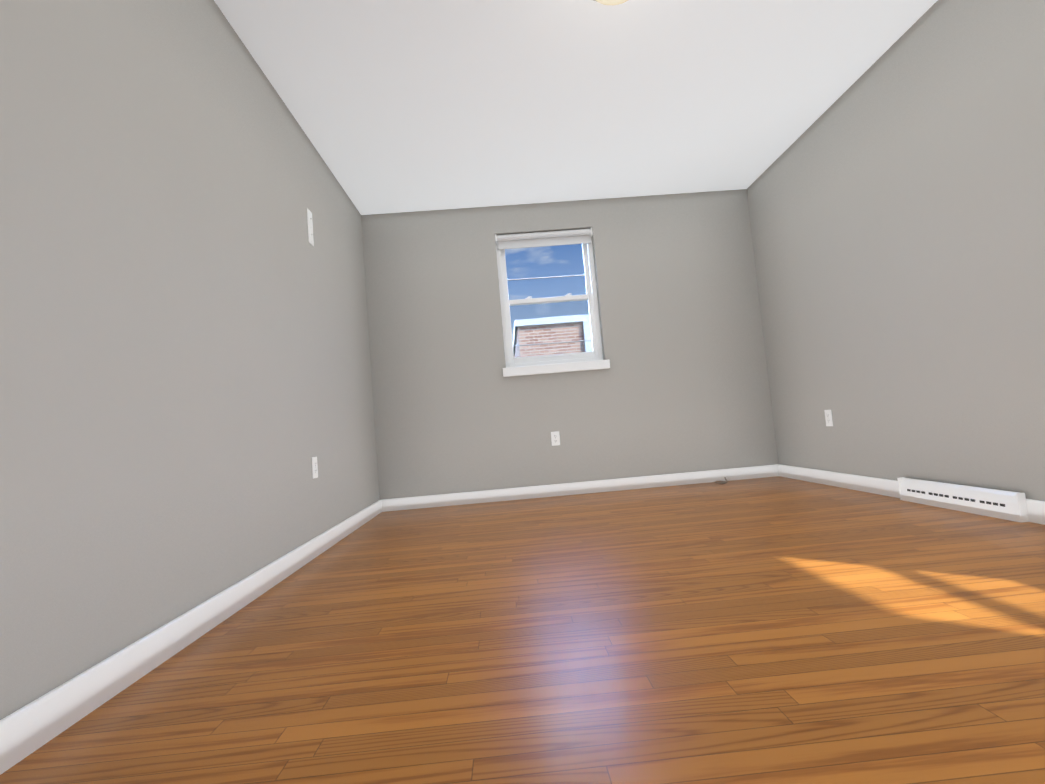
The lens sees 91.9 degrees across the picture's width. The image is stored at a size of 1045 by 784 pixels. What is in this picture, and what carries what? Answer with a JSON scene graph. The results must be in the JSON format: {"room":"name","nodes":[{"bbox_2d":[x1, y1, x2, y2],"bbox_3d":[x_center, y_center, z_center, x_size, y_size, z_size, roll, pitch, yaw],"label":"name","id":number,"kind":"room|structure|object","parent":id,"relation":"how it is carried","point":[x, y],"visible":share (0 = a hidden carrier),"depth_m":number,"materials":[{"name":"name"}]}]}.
{"room":"empty room","nodes":[
{"label":"empty room","id":0,"kind":"room"},
{"bbox_2d":[0,0,379,719],"bbox_3d":[-1.271,-0.405,1.774,0.220,2.440,4.700,-5,-4,-2],"label":"wall","id":1,"kind":"structure","parent":0,"point":[186,392],"depth_m":1.57,"materials":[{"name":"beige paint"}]},
{"bbox_2d":[0,500,381,774],"bbox_3d":[-1.059,0.757,1.805,0.014,0.096,4.466,-5,-4,-2],"label":"baseboard","id":2,"kind":"structure","parent":1,"relation":"attached to","point":[31,727],"depth_m":1.36,"materials":[{"name":"white wood"}]},
{"bbox_2d":[307,208,313,245],"bbox_3d":[-1.241,-0.957,2.939,0.016,0.204,0.083,-5,-4,-2],"label":"switch plate","id":3,"kind":"object","parent":1,"relation":"attached to","point":[310,228],"visible":1,"depth_m":2.94,"materials":[{"name":"white plastic"}]},
{"bbox_2d":[312,457,317,478],"bbox_3d":[-1.127,0.410,2.746,0.007,0.115,0.070,-5,-4,-2],"label":"electrical outlet","id":4,"kind":"object","parent":1,"relation":"attached to","point":[314,468],"visible":1,"depth_m":2.74,"materials":[{"name":"white plastic"}]},
{"bbox_2d":[0,476,1044,783],"bbox_3d":[0.570,0.733,1.866,3.708,0.120,4.920,-5,-4,-2],"label":"floor","id":5,"kind":"structure","parent":0,"point":[772,630],"depth_m":1.27,"materials":[{"name":"brown wood"}]},
{"bbox_2d":[715,477,727,483],"bbox_3d":[1.598,0.710,4.051,0.125,0.032,0.162,-5,-4,-2],"label":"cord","id":6,"kind":"object","parent":5,"relation":"on","point":[722,482],"visible":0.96,"depth_m":4.03,"materials":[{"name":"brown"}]},
{"bbox_2d":[361,189,778,499],"bbox_3d":[0.387,-0.382,4.293,3.708,2.440,0.220,-5,-4,-2],"label":"wall","id":7,"kind":"structure","parent":0,"point":[680,384],"depth_m":4.18,"materials":[{"name":"beige paint"}]},
{"bbox_2d":[495,227,609,376],"bbox_3d":[0.228,-0.754,4.261,0.881,1.207,0.202,-5,-4,-2],"label":"window","id":8,"kind":"structure","parent":7,"relation":"in","point":[556,363],"depth_m":4.28,"materials":[{"name":"white wood"}]},
{"bbox_2d":[507,275,591,345],"bbox_3d":[5.238,0.373,9.521,25.420,7.200,0.209,-5,-4,-2],"label":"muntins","id":9,"kind":"object","parent":8,"relation":"attached to","point":[541,278],"depth_m":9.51,"materials":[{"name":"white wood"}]},
{"bbox_2d":[551,431,559,445],"bbox_3d":[0.269,0.380,4.123,0.070,0.115,0.007,-5,-4,-2],"label":"electrical outlet","id":10,"kind":"object","parent":7,"relation":"attached to","point":[555,438],"visible":1,"depth_m":4.12,"materials":[{"name":"white plastic"}]},
{"bbox_2d":[381,464,778,511],"bbox_3d":[0.489,0.776,4.100,3.268,0.096,0.014,-5,-4,-2],"label":"baseboard","id":11,"kind":"structure","parent":7,"relation":"attached to","point":[530,492],"depth_m":4.09,"materials":[{"name":"white wood"}]},
{"bbox_2d":[214,0,937,214],"bbox_3d":[0.354,-1.828,2.033,3.708,0.150,4.920,-5,-4,-2],"label":"ceiling","id":12,"kind":"structure","parent":0,"point":[396,106],"depth_m":2.80,"materials":[{"name":"white paint"}]},
{"bbox_2d":[593,0,627,4],"bbox_3d":[0.390,-1.683,2.074,0.337,0.138,0.337,-5,-4,-2],"label":"flush-mount light fixture","id":13,"kind":"object","parent":12,"relation":"attached to","point":[611,2],"visible":1,"depth_m":2.14,"materials":[{"name":"white glass"}]},
{"bbox_2d":[747,0,1044,500],"bbox_3d":[2.203,-0.690,1.905,0.220,2.440,4.700,-5,-4,-2],"label":"wall","id":14,"kind":"structure","parent":0,"point":[896,195],"depth_m":2.61,"materials":[{"name":"beige paint"}]},
{"bbox_2d":[824,410,832,425],"bbox_3d":[2.101,0.179,3.471,0.007,0.115,0.070,-5,-4,-2],"label":"electrical outlet","id":15,"kind":"object","parent":14,"relation":"attached to","point":[828,417],"visible":1,"depth_m":3.46,"materials":[{"name":"white plastic"}]},
{"bbox_2d":[778,464,1044,524],"bbox_3d":[2.182,0.492,1.927,0.014,0.096,4.466,-5,-4,-2],"label":"baseboard","id":16,"kind":"structure","parent":14,"relation":"attached to","point":[1035,508],"depth_m":3.22,"materials":[{"name":"white wood"}]},
{"bbox_2d":[897,477,1028,522],"bbox_3d":[2.137,0.519,2.503,0.036,0.124,0.668,-5,-4,-2],"label":"floor vent","id":17,"kind":"object","parent":14,"relation":"attached to","point":[1005,505],"visible":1,"depth_m":2.42,"materials":[{"name":"white metal"}]},
{"label":"outside","id":18,"kind":"structure","parent":0,"visible":0},
{"bbox_3d":[-0.714,3.936,-0.638,300.000,0.200,300.000,-5,-4,-2],"label":"ground","id":19,"kind":"structure","parent":18,"visible":0},
{"bbox_2d":[513,314,592,357],"bbox_3d":[7.713,1.107,16.049,15.620,6.170,9.160,-5,-4,-2],"label":"brick building","id":20,"kind":"structure","parent":19,"relation":"on","point":[526,336],"depth_m":11.48,"materials":[{"name":"red brick"}]}
]}

